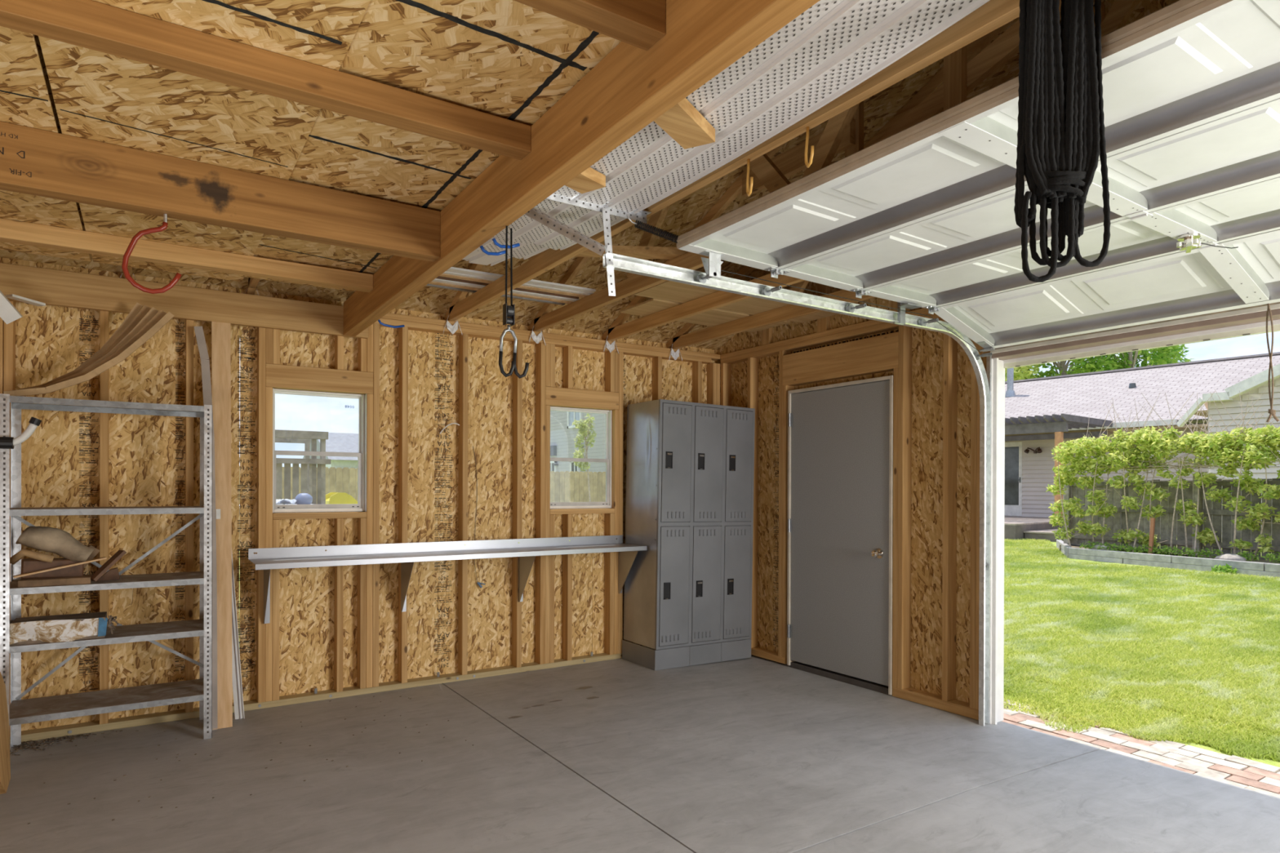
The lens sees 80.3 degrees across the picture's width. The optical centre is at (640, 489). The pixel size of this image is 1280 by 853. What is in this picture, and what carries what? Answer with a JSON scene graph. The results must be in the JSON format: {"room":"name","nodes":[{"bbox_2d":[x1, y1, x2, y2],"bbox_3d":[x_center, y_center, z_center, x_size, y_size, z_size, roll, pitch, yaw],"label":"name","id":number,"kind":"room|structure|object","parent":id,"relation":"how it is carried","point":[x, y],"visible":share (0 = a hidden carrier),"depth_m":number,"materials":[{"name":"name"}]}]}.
{"room":"garage","nodes":[
{"label":"garage","id":0,"kind":"room"},
{"bbox_2d":[0,257,720,743],"bbox_3d":[-2.352,0.039,4.550,7.347,2.547,0.104,0,0,-33],"label":"wall","id":1,"kind":"structure","parent":0,"point":[335,632],"depth_m":4.86,"materials":[{"name":"wood"}]},
{"bbox_2d":[272,388,366,512],"bbox_3d":[-2.024,-0.239,4.772,0.547,0.758,0.110,0,0,-33],"label":"window","id":2,"kind":"structure","parent":1,"relation":"in","point":[361,506],"depth_m":4.83,"materials":[{"name":"white plastic"}]},
{"bbox_2d":[248,534,622,559],"bbox_3d":[-1.235,0.383,5.212,2.610,0.063,0.012,0,0,-33],"label":"backsplash","id":3,"kind":"structure","parent":1,"relation":"attached to","point":[333,550],"depth_m":5.07,"materials":[{"name":"silver metal"}]},
{"bbox_2d":[248,534,647,624],"bbox_3d":[-1.145,0.578,5.072,2.610,0.453,0.346,0,0,-33],"label":"wall shelf","id":4,"kind":"object","parent":1,"relation":"attached to","point":[265,559],"visible":1,"depth_m":4.98,"materials":[{"name":"silver metal"}]},
{"bbox_2d":[440,422,485,587],"bbox_3d":[-1.236,0.116,5.281,0.325,1.154,0.061,0,0,-33],"label":"loose wire","id":5,"kind":"object","parent":1,"relation":"attached to","point":[477,583],"visible":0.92,"depth_m":5.35,"materials":[{"name":"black plastic"}]},
{"bbox_2d":[550,406,612,509],"bbox_3d":[-0.466,-0.240,5.785,0.556,0.764,0.110,0,0,-33],"label":"window","id":6,"kind":"structure","parent":1,"relation":"in","point":[607,504],"depth_m":5.88,"materials":[{"name":"white plastic"}]},
{"bbox_2d":[0,0,1140,360],"bbox_3d":[-0.213,-1.933,1.162,7.940,1.951,8.780,0,0,-33],"label":"roof trusses","id":7,"kind":"structure","parent":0,"point":[979,53],"depth_m":4.31,"materials":[{"name":"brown wood"}]},
{"bbox_2d":[0,0,819,338],"bbox_3d":[-1.615,-1.074,1.626,3.297,0.227,5.599,0,0,-33],"label":"loft","id":8,"kind":"object","parent":7,"relation":"hanging from","point":[367,148],"visible":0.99,"depth_m":2.35,"materials":[{"name":"brown wood"}]},
{"bbox_2d":[0,290,22,324],"bbox_3d":[-3.071,-0.886,3.645,0.072,0.179,0.165,0,0,39],"label":"trim offcut","id":9,"kind":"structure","parent":8,"relation":"hanging from","point":[9,313],"depth_m":3.64,"materials":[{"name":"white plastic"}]},
{"bbox_2d":[4,293,45,306],"bbox_3d":[-3.100,-0.955,3.822,0.050,0.022,0.157,0,0,17],"label":"vinyl offcut","id":10,"kind":"object","parent":8,"relation":"attached to","point":[12,296],"visible":0.93,"depth_m":3.81,"materials":[{"name":"white plastic"}]},
{"bbox_2d":[121,213,181,293],"bbox_3d":[-1.712,-0.830,2.656,0.176,0.286,0.017,0,0,-33],"label":"hook","id":11,"kind":"object","parent":8,"relation":"hanging from","point":[131,246],"visible":1,"depth_m":2.64,"materials":[{"name":"plastic"}]},
{"bbox_2d":[377,320,404,328],"bbox_3d":[-1.436,-0.951,4.359,0.159,0.036,0.020,0,0,-44],"label":"hook","id":12,"kind":"object","parent":8,"relation":"attached to","point":[379,321],"visible":1,"depth_m":4.35,"materials":[{"name":"plastic"}]},
{"bbox_2d":[480,245,505,255],"bbox_3d":[-0.584,-0.945,3.000,0.106,0.036,0.022,0,0,-15],"label":"hook","id":13,"kind":"object","parent":8,"relation":"attached to","point":[482,247],"visible":0.88,"depth_m":3.00,"materials":[{"name":"plastic"}]},
{"bbox_2d":[492,238,519,248],"bbox_3d":[-0.519,-0.944,2.912,0.106,0.036,0.022,0,0,-15],"label":"hook","id":14,"kind":"object","parent":8,"relation":"attached to","point":[494,240],"visible":0.81,"depth_m":2.91,"materials":[{"name":"plastic"}]},
{"bbox_2d":[498,226,528,378],"bbox_3d":[-0.468,-0.684,2.776,0.110,0.551,0.050,0,0,-33],"label":"hook","id":15,"kind":"object","parent":8,"relation":"hanging from","point":[508,311],"visible":1,"depth_m":2.76,"materials":[{"name":"black metal"}]},
{"bbox_2d":[564,167,605,193],"bbox_3d":[-0.238,-1.101,2.644,0.110,0.040,0.231,0,0,35],"label":"wood block","id":16,"kind":"object","parent":8,"relation":"attached to","point":[590,180],"visible":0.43,"depth_m":2.67,"materials":[{"name":"brown wood"}]},
{"bbox_2d":[493,0,990,250],"bbox_3d":[0.418,-1.123,1.831,0.579,0.025,3.802,0,0,-28],"label":"soffit panel","id":17,"kind":"object","parent":8,"relation":"on","point":[833,46],"visible":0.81,"depth_m":2.15,"materials":[{"name":"plastic"}]},
{"bbox_2d":[474,236,549,259],"bbox_3d":[0.273,-1.141,2.020,0.584,0.025,3.858,0,0,-29],"label":"soffit panel","id":18,"kind":"object","parent":17,"relation":"on","point":[525,251],"visible":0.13,"depth_m":3.58,"materials":[{"name":"plastic"}]},
{"bbox_2d":[462,250,510,266],"bbox_3d":[0.132,-1.163,2.212,0.577,0.023,3.906,0,0,-31],"label":"soffit panel","id":19,"kind":"object","parent":18,"relation":"on","point":[474,257],"visible":0.04,"depth_m":3.81,"materials":[{"name":"plastic"}]},
{"bbox_2d":[653,97,715,149],"bbox_3d":[0.103,-1.099,2.231,0.105,0.040,0.337,0,0,29],"label":"wood block","id":20,"kind":"object","parent":17,"relation":"attached to","point":[683,122],"visible":0.64,"depth_m":2.26,"materials":[{"name":"brown wood"}]},
{"bbox_2d":[425,284,564,305],"bbox_3d":[-1.184,-1.249,4.691,1.561,0.012,0.030,0,0,-31],"label":"trim strip","id":21,"kind":"object","parent":7,"relation":"on","point":[427,285],"visible":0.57,"depth_m":4.87,"materials":[{"name":"wood"}]},
{"bbox_2d":[428,281,573,303],"bbox_3d":[-1.104,-1.249,4.660,1.661,0.012,0.040,0,0,-31],"label":"trim strip","id":22,"kind":"object","parent":7,"relation":"on","point":[430,282],"visible":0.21,"depth_m":4.83,"materials":[{"name":"white metal"}]},
{"bbox_2d":[431,278,579,302],"bbox_3d":[-1.087,-1.248,4.587,1.611,0.012,0.045,0,0,-31],"label":"trim strip","id":23,"kind":"object","parent":7,"relation":"attached to","point":[437,280],"visible":0.29,"depth_m":4.76,"materials":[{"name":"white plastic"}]},
{"bbox_2d":[435,275,578,298],"bbox_3d":[-1.075,-1.248,4.523,1.561,0.012,0.018,0,0,-31],"label":"trim strip","id":24,"kind":"object","parent":7,"relation":"on","point":[438,277],"visible":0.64,"depth_m":4.71,"materials":[{"name":"white metal"}]},
{"bbox_2d":[440,273,587,297],"bbox_3d":[-0.995,-1.248,4.492,1.661,0.012,0.045,0,0,-31],"label":"trim strip","id":25,"kind":"object","parent":7,"relation":"on","point":[445,275],"visible":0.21,"depth_m":4.66,"materials":[{"name":"wood"}]},
{"bbox_2d":[443,271,593,295],"bbox_3d":[-0.983,-1.248,4.428,1.611,0.012,0.030,0,0,-31],"label":"trim strip","id":26,"kind":"object","parent":7,"relation":"on","point":[445,272],"visible":0.29,"depth_m":4.60,"materials":[{"name":"white plastic"}]},
{"bbox_2d":[446,266,595,293],"bbox_3d":[-0.966,-1.247,4.356,1.561,0.012,0.060,0,0,-31],"label":"trim strip","id":27,"kind":"object","parent":7,"relation":"on","point":[454,269],"visible":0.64,"depth_m":4.53,"materials":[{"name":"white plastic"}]},
{"bbox_2d":[524,193,651,296],"bbox_3d":[-0.214,-0.953,3.057,0.476,0.365,0.238,0,0,-33],"label":"hanger","id":28,"kind":"object","parent":7,"relation":"attached to","point":[535,214],"visible":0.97,"depth_m":3.01,"materials":[{"name":"silver metal"}]},
{"bbox_2d":[626,213,678,243],"bbox_3d":[0.090,-1.056,3.113,0.311,0.120,0.033,0,0,-17],"label":"spring","id":29,"kind":"object","parent":28,"relation":"attached to","point":[651,228],"visible":0.71,"depth_m":3.10,"materials":[{"name":"black metal"}]},
{"bbox_2d":[534,244,688,259],"bbox_3d":[-0.425,-1.257,3.974,1.530,0.038,0.089,0,0,-5],"label":"board","id":30,"kind":"object","parent":7,"relation":"on","point":[635,251],"visible":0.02,"depth_m":3.98,"materials":[{"name":"brown wood"}]},
{"bbox_2d":[619,297,790,332],"bbox_3d":[0.478,-1.244,5.455,1.220,0.012,0.420,0,0,-33],"label":"plywood sheet","id":31,"kind":"object","parent":7,"relation":"on","point":[715,317],"visible":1,"depth_m":5.36,"materials":[{"name":"brown wood"}]},
{"bbox_2d":[633,280,839,323],"bbox_3d":[0.701,-1.242,5.021,1.480,0.012,0.470,0,0,-33],"label":"plywood sheet","id":32,"kind":"object","parent":7,"relation":"on","point":[670,291],"visible":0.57,"depth_m":4.92,"materials":[{"name":"brown wood"}]},
{"bbox_2d":[746,159,753,196],"bbox_3d":[0.372,-1.076,2.602,0.010,0.129,0.078,0,0,-4],"label":"hook","id":33,"kind":"object","parent":7,"relation":"attached to","point":[748,193],"visible":1,"depth_m":2.62,"materials":[{"name":"metal"}]},
{"bbox_2d":[804,126,813,168],"bbox_3d":[0.525,-1.075,2.368,0.010,0.129,0.078,0,0,-4],"label":"hook","id":34,"kind":"object","parent":7,"relation":"attached to","point":[806,163],"visible":1,"depth_m":2.38,"materials":[{"name":"metal"}]},
{"bbox_2d":[1013,0,1111,282],"bbox_3d":[0.945,-0.831,1.695,0.205,0.738,0.074,0,0,-9],"label":"rope hank","id":35,"kind":"object","parent":7,"relation":"hanging from","point":[1061,140],"visible":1,"depth_m":1.67,"materials":[{"name":"black fabric"}]},
{"bbox_2d":[0,654,1279,852],"bbox_3d":[-0.207,1.387,1.122,7.515,0.121,8.200,0,0,-33],"label":"floor","id":36,"kind":"structure","parent":0,"point":[754,754],"depth_m":3.46,"materials":[{"name":"concrete"}]},
{"bbox_2d":[0,671,10,794],"bbox_3d":[-2.860,1.094,3.380,0.083,0.636,0.586,0,0,-33],"label":"leaning board","id":37,"kind":"object","parent":36,"relation":"on","point":[5,763],"visible":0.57,"depth_m":3.38,"materials":[{"name":"brown wood"}]},
{"bbox_2d":[0,393,212,748],"bbox_3d":[-2.740,0.432,3.942,0.868,1.762,0.397,0,0,-33],"label":"shelving unit","id":38,"kind":"object","parent":36,"relation":"on","point":[20,711],"visible":0.94,"depth_m":3.88,"materials":[{"name":"metal"}]},
{"bbox_2d":[0,417,41,448],"bbox_3d":[-3.033,-0.269,3.482,0.445,0.154,0.056,0,0,-33],"label":"curved pipe","id":39,"kind":"object","parent":38,"relation":"attached to","point":[6,442],"visible":1,"depth_m":3.55,"materials":[{"name":"white plastic"}]},
{"bbox_2d":[17,573,92,587],"bbox_3d":[-2.883,0.448,3.741,0.280,0.032,0.165,0,0,-33],"label":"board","id":40,"kind":"object","parent":38,"relation":"on","point":[85,579],"visible":0.78,"depth_m":3.68,"materials":[{"name":"wood"}]},
{"bbox_2d":[20,558,84,578],"bbox_3d":[-2.930,0.389,3.778,0.245,0.099,0.120,0,0,-40],"label":"scrap","id":41,"kind":"object","parent":40,"relation":"on","point":[28,565],"visible":0.78,"depth_m":3.73,"materials":[{"name":"brown wood"}]},
{"bbox_2d":[15,526,93,562],"bbox_3d":[-2.909,0.273,3.773,0.310,0.190,0.170,0,0,-33],"label":"paper bag","id":42,"kind":"object","parent":41,"relation":"on","point":[60,542],"visible":1,"depth_m":3.73,"materials":[{"name":"beige paper"}]},
{"bbox_2d":[83,544,99,568],"bbox_3d":[-2.858,0.354,3.891,0.060,0.141,0.126,0,0,44],"label":"brown offcut","id":43,"kind":"object","parent":41,"relation":"on","point":[95,551],"visible":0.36,"depth_m":3.89,"materials":[{"name":"wood"}]},
{"bbox_2d":[13,556,106,577],"bbox_3d":[-2.858,0.381,3.739,0.364,0.078,0.050,0,0,-42],"label":"wood lath","id":44,"kind":"object","parent":40,"relation":"on","point":[104,557],"visible":1,"depth_m":3.72,"materials":[{"name":"brown wood"}]},
{"bbox_2d":[9,548,54,564],"bbox_3d":[-2.936,0.320,3.653,0.179,0.076,0.049,0,0,-26],"label":"glove","id":45,"kind":"object","parent":44,"relation":"on","point":[20,554],"visible":0.95,"depth_m":3.64,"materials":[{"name":"beige leather"}]},
{"bbox_2d":[9,611,118,645],"bbox_3d":[-2.859,0.684,3.779,0.425,0.117,0.249,0,0,-33],"label":"box","id":46,"kind":"object","parent":38,"relation":"on","point":[70,627],"visible":1,"depth_m":3.69,"materials":[{"name":"white cardboard"}]},
{"bbox_2d":[19,302,142,389],"bbox_3d":[-2.919,-0.735,3.937,0.559,0.538,0.015,0,0,-30],"label":"flexible lath","id":47,"kind":"object","parent":38,"relation":"on","point":[135,309],"visible":0.57,"depth_m":4.01,"materials":[{"name":"wood"}]},
{"bbox_2d":[15,304,151,390],"bbox_3d":[-2.877,-0.723,3.905,0.594,0.527,0.015,0,0,-30],"label":"flexible lath","id":48,"kind":"object","parent":38,"relation":"on","point":[143,312],"visible":0.52,"depth_m":3.98,"materials":[{"name":"brown wood"}]},
{"bbox_2d":[16,306,158,390],"bbox_3d":[-2.835,-0.711,3.872,0.628,0.515,0.015,0,0,-30],"label":"flexible lath","id":49,"kind":"object","parent":38,"relation":"on","point":[153,311],"visible":0.52,"depth_m":3.95,"materials":[{"name":"wood"}]},
{"bbox_2d":[3,311,173,395],"bbox_3d":[-2.751,-0.687,3.807,0.696,0.492,0.014,0,0,-30],"label":"flexible lath","id":50,"kind":"object","parent":38,"relation":"on","point":[152,331],"visible":0.97,"depth_m":3.82,"materials":[{"name":"wood"}]},
{"bbox_2d":[10,309,166,391],"bbox_3d":[-2.793,-0.699,3.840,0.662,0.504,0.015,0,0,-30],"label":"flexible lath","id":51,"kind":"object","parent":38,"relation":"on","point":[161,313],"visible":0.52,"depth_m":3.92,"materials":[{"name":"brown wood"}]},
{"bbox_2d":[90,550,126,581],"bbox_3d":[-2.693,0.381,3.831,0.055,0.146,0.150,0,0,31],"label":"scrap","id":52,"kind":"object","parent":38,"relation":"on","point":[114,558],"visible":1,"depth_m":3.82,"materials":[{"name":"brown wood"}]},
{"bbox_2d":[97,567,119,580],"bbox_3d":[-2.748,0.433,3.915,0.095,0.059,0.060,0,0,-33],"label":"bark piece","id":53,"kind":"object","parent":38,"relation":"on","point":[113,574],"visible":0.93,"depth_m":3.90,"materials":[{"name":"brown wood"}]},
{"bbox_2d":[193,326,217,730],"bbox_3d":[-2.418,0.191,4.240,0.268,2.245,0.073,0,0,42],"label":"trim strip","id":54,"kind":"object","parent":36,"relation":"on","point":[205,362],"visible":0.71,"depth_m":4.23,"materials":[{"name":"grey metal"}]},
{"bbox_2d":[211,321,232,729],"bbox_3d":[-2.372,0.162,4.291,0.105,2.301,0.293,0,0,-33],"label":"wooden post","id":55,"kind":"object","parent":36,"relation":"on","point":[220,331],"visible":0.96,"depth_m":4.29,"materials":[{"name":"brown wood"}]},
{"bbox_2d":[231,554,244,719],"bbox_3d":[-2.371,0.538,4.377,0.201,1.553,0.040,0,0,21],"label":"strip","id":56,"kind":"object","parent":36,"relation":"on","point":[236,664],"visible":0.48,"depth_m":4.36,"materials":[{"name":"grey metal"}]},
{"bbox_2d":[9,695,473,824],"bbox_3d":[-2.017,1.311,3.881,2.033,0.008,1.388,0,0,-33],"label":"chips","id":57,"kind":"object","parent":36,"relation":"on","point":[24,746],"visible":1,"depth_m":3.91,"materials":[{"name":"brown wood"}]},
{"bbox_2d":[622,399,755,671],"bbox_3d":[0.383,0.334,5.972,0.925,1.981,0.469,1,0,-33],"label":"lockers","id":58,"kind":"object","parent":36,"relation":"on","point":[690,466],"visible":0.98,"depth_m":5.75,"materials":[{"name":"metal"}]},
{"bbox_2d":[663,582,671,599],"bbox_3d":[0.192,0.743,5.577,0.060,0.124,0.005,1,0,-33],"label":"handle","id":59,"kind":"object","parent":58,"relation":"on","point":[667,585],"depth_m":5.58,"materials":[{"name":"black plastic"}]},
{"bbox_2d":[665,451,672,468],"bbox_3d":[0.207,-0.220,5.583,0.060,0.124,0.005,1,0,-33],"label":"handle","id":60,"kind":"object","parent":58,"relation":"on","point":[668,455],"depth_m":5.58,"materials":[{"name":"black plastic"}]},
{"bbox_2d":[696,580,702,597],"bbox_3d":[0.441,0.748,5.740,0.060,0.124,0.005,1,0,-33],"label":"handle","id":61,"kind":"object","parent":58,"relation":"on","point":[699,583],"depth_m":5.74,"materials":[{"name":"black plastic"}]},
{"bbox_2d":[697,453,704,470],"bbox_3d":[0.457,-0.215,5.745,0.060,0.124,0.005,1,0,-33],"label":"handle","id":62,"kind":"object","parent":58,"relation":"on","point":[700,455],"depth_m":5.74,"materials":[{"name":"black plastic"}]},
{"bbox_2d":[727,578,733,595],"bbox_3d":[0.697,0.753,5.906,0.060,0.124,0.005,1,0,-33],"label":"handle","id":63,"kind":"object","parent":58,"relation":"on","point":[730,581],"depth_m":5.91,"materials":[{"name":"black plastic"}]},
{"bbox_2d":[728,454,735,471],"bbox_3d":[0.713,-0.210,5.912,0.060,0.124,0.005,1,0,-33],"label":"handle","id":64,"kind":"object","parent":58,"relation":"on","point":[731,457],"depth_m":5.91,"materials":[{"name":"black plastic"}]},
{"bbox_2d":[717,0,1278,719],"bbox_3d":[2.869,-0.766,3.171,0.100,4.256,8.100,0,0,-33],"label":"wall","id":65,"kind":"structure","parent":0,"point":[936,397],"depth_m":4.92,"materials":[{"name":"brown wood"}]},
{"bbox_2d":[602,252,990,725],"bbox_3d":[0.924,0.209,3.705,2.575,2.279,0.079,0,0,-33],"label":"door track","id":66,"kind":"object","parent":65,"relation":"attached to","point":[620,263],"visible":0.97,"depth_m":4.18,"materials":[{"name":"metal"}]},
{"bbox_2d":[676,0,1279,359],"bbox_3d":[2.357,-0.882,1.726,2.184,0.306,4.847,0,0,-33],"label":"garage door","id":67,"kind":"structure","parent":66,"relation":"attached to","point":[922,215],"depth_m":2.72,"materials":[{"name":"white paint"}]},
{"bbox_2d":[1266,303,1279,422],"bbox_3d":[2.669,-0.562,3.204,0.047,0.554,0.025,0,0,38],"label":"rope","id":68,"kind":"object","parent":67,"relation":"hanging from","point":[1272,412],"visible":0.97,"depth_m":3.21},
{"bbox_2d":[786,375,893,695],"bbox_3d":[1.395,0.302,5.376,0.165,2.109,0.964,0,0,-33],"label":"door","id":69,"kind":"structure","parent":65,"relation":"in","point":[840,435],"depth_m":5.32,"materials":[{"name":"metal"}]},
{"bbox_2d":[986,303,1279,724],"bbox_3d":[3.391,0.281,2.397,0.168,2.170,4.865,0,0,-33],"label":"trim","id":70,"kind":"structure","parent":65,"relation":"attached to","point":[1245,323],"depth_m":4.25,"materials":[{"name":"white plastic"}]},
{"label":"outside","id":71,"kind":"structure","parent":0,"visible":0},
{"bbox_2d":[239,534,1279,767],"bbox_3d":[3.604,0.983,20.294,100.000,0.935,100.000,0,0,-33],"label":"ground","id":72,"kind":"structure","parent":71,"point":[1265,761],"depth_m":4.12,"materials":[{"name":"green plant"}]},
{"bbox_2d":[239,428,330,515],"bbox_3d":[-4.375,0.348,8.462,1.522,1.995,1.060,0,0,-33],"label":"pergola","id":73,"kind":"object","parent":72,"relation":"on","point":[308,466],"visible":0.18,"depth_m":8.35,"materials":[{"name":"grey wood"}]},
{"bbox_2d":[302,432,358,471],"bbox_3d":[-12.403,-0.754,37.314,6.900,3.900,7.200,0,0,-33],"label":"house","id":74,"kind":"structure","parent":72,"relation":"on","point":[336,442],"depth_m":34.22,"materials":[{"name":"grey"}]},
{"bbox_2d":[325,492,357,504],"bbox_3d":[-3.267,0.714,10.031,1.710,1.362,0.480,0,0,-33],"label":"slide","id":75,"kind":"object","parent":72,"relation":"on","point":[331,498],"visible":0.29,"depth_m":9.46,"materials":[{"name":"yellow plastic"}]},
{"bbox_2d":[239,466,605,549],"bbox_3d":[-3.682,0.391,19.170,16.554,1.798,0.060,0,0,-33],"label":"fence","id":76,"kind":"object","parent":72,"relation":"on","point":[566,486],"visible":0.15,"depth_m":20.12,"materials":[{"name":"brown wood"}]},
{"bbox_2d":[550,410,605,472],"bbox_3d":[-1.745,-3.761,33.492,7.400,10.000,18.800,0,0,-33],"label":"house","id":77,"kind":"structure","parent":72,"relation":"on","point":[563,433],"depth_m":29.00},
{"bbox_2d":[550,445,556,456],"bbox_3d":[-3.568,-1.558,30.290,0.140,0.400,0.600,0,0,-33],"label":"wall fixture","id":78,"kind":"object","parent":77,"relation":"attached to","point":[553,448],"depth_m":30.07,"materials":[{"name":"glass"}]},
{"bbox_2d":[572,413,596,502],"bbox_3d":[-1.296,-0.374,17.343,0.578,3.318,0.773,0,0,-6],"label":"young tree","id":79,"kind":"object","parent":72,"relation":"on","point":[584,424],"visible":0.91,"depth_m":17.31,"materials":[{"name":"green plant"}]},
{"bbox_2d":[1004,363,1044,381],"bbox_3d":[16.795,-4.849,37.060,7.556,12.289,8.104,0,0,-30],"label":"leafy tree","id":80,"kind":"object","parent":72,"relation":"on","point":[1018,371],"visible":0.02,"depth_m":33.98,"materials":[{"name":"green plant"}]},
{"bbox_2d":[1004,516,1063,542],"bbox_3d":[8.556,0.992,21.737,4.752,0.420,9.000,0,0,-39],"label":"deck","id":81,"kind":"object","parent":72,"relation":"on","point":[1015,527],"visible":0.13,"depth_m":17.97,"materials":[{"name":"grey concrete"}]},
{"bbox_2d":[1004,413,1112,523],"bbox_3d":[8.869,-0.517,21.756,3.100,2.600,7.350,0,0,-39],"label":"pergola","id":82,"kind":"object","parent":81,"relation":"on","point":[1058,424],"visible":0.28,"depth_m":18.86,"materials":[{"name":"brown wood"}]},
{"bbox_2d":[1006,351,1146,380],"bbox_3d":[20.377,-5.179,36.742,6.951,12.973,6.202,0,0,-33],"label":"leafy tree","id":83,"kind":"object","parent":72,"relation":"on","point":[1090,366],"visible":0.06,"depth_m":34.92,"materials":[{"name":"green plant"}]},
{"bbox_2d":[1001,699,1279,797],"bbox_3d":[2.627,1.410,4.214,0.603,0.078,7.104,0,0,-33],"label":"brick edging","id":84,"kind":"object","parent":72,"relation":"on","point":[1245,773],"visible":0.31,"depth_m":3.94,"materials":[{"name":"brick"}]},
{"bbox_2d":[1004,351,1279,543],"bbox_3d":[14.720,-1.730,23.140,13.280,5.896,21.500,0,0,-39],"label":"house","id":85,"kind":"structure","parent":72,"relation":"on","point":[1029,464],"depth_m":21.59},
{"bbox_2d":[1024,447,1042,453],"bbox_3d":[11.305,-1.138,21.828,0.249,0.178,0.500,0,0,-39],"label":"light","id":86,"kind":"object","parent":85,"relation":"attached to","point":[1027,450],"depth_m":21.88,"materials":[{"name":"brown metal"}]},
{"bbox_2d":[1128,382,1136,388],"bbox_3d":[14.516,-3.077,22.405,0.200,0.140,0.200,0,0,-39],"label":"roof vent","id":87,"kind":"object","parent":85,"relation":"attached to","point":[1132,385],"depth_m":22.34,"materials":[{"name":"grey metal"}]},
{"bbox_2d":[1092,337,1193,370],"bbox_3d":[22.600,-4.471,35.292,6.181,11.577,5.820,0,0,-33],"label":"leafy tree","id":88,"kind":"object","parent":72,"relation":"on","point":[1164,355],"visible":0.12,"depth_m":34.00,"materials":[{"name":"green plant"}]},
{"bbox_2d":[1056,539,1279,577],"bbox_3d":[9.627,1.177,11.693,1.819,0.230,8.605,0,0,-23],"label":"edging","id":89,"kind":"object","parent":72,"relation":"on","point":[1261,567],"visible":0.8,"depth_m":12.23,"materials":[{"name":"stone"}]},
{"bbox_2d":[1091,544,1111,550],"bbox_3d":[8.259,1.062,13.598,0.232,0.163,0.342,0,0,-33],"label":"rock","id":90,"kind":"object","parent":89,"relation":"on","point":[1097,545],"visible":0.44,"depth_m":13.53,"materials":[{"name":"grey stone"}]},
{"bbox_2d":[1148,517,1155,554],"bbox_3d":[8.651,0.800,12.851,0.100,0.655,0.070,0,0,-33],"label":"stake","id":91,"kind":"object","parent":89,"relation":"on","point":[1153,520],"visible":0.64,"depth_m":12.84,"materials":[{"name":"brown wood"}]},
{"bbox_2d":[1045,389,1279,559],"bbox_3d":[9.170,-0.269,12.358,1.074,2.806,5.179,0,0,-33],"label":"leafy shrub","id":92,"kind":"object","parent":89,"relation":"on","point":[1220,449],"visible":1,"depth_m":12.73,"materials":[{"name":"green plant"}]},
{"bbox_2d":[1079,540,1279,563],"bbox_3d":[8.978,1.027,12.392,0.430,0.223,3.501,0,0,-33],"label":"weeds","id":93,"kind":"object","parent":89,"relation":"on","point":[1128,548],"visible":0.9,"depth_m":12.52,"materials":[{"name":"green plant"}]},
{"bbox_2d":[1214,553,1246,561],"bbox_3d":[9.125,1.069,11.751,0.296,0.163,0.419,0,0,-33],"label":"rock","id":94,"kind":"object","parent":89,"relation":"on","point":[1227,556],"visible":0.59,"depth_m":11.67,"materials":[{"name":"white stone"}]},
{"bbox_2d":[1063,473,1279,560],"bbox_3d":[9.455,0.504,12.557,0.163,1.550,5.244,0,0,-25],"label":"fence","id":95,"kind":"object","parent":72,"relation":"on","point":[1220,517],"visible":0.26,"depth_m":13.08,"materials":[{"name":"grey wood"}]},
{"bbox_2d":[1210,563,1238,573],"bbox_3d":[8.743,1.214,11.375,0.340,0.237,0.274,0,0,44],"label":"grass tuft","id":96,"kind":"object","parent":72,"relation":"on","point":[1219,568],"visible":0.77,"depth_m":11.35,"materials":[{"name":"green plant"}]},
{"bbox_3d":[-3.602,0.748,7.380,0.840,1.205,0.600,0,0,-33],"label":"patio table","id":97,"kind":"object","parent":72,"relation":"on","visible":0},
{"bbox_2d":[275,498,297,504],"bbox_3d":[-3.512,0.116,7.317,0.325,0.061,0.202,0,0,-33],"label":"tarp","id":98,"kind":"object","parent":97,"relation":"on","point":[283,501],"visible":0.53,"depth_m":7.32,"materials":[{"name":"white plastic"}]},
{"bbox_2d":[294,493,312,504],"bbox_3d":[-3.311,0.096,7.447,0.163,0.140,0.171,0,0,-33],"label":"ball","id":99,"kind":"object","parent":97,"relation":"on","point":[302,498],"visible":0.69,"depth_m":7.39,"materials":[{"name":"plastic"}]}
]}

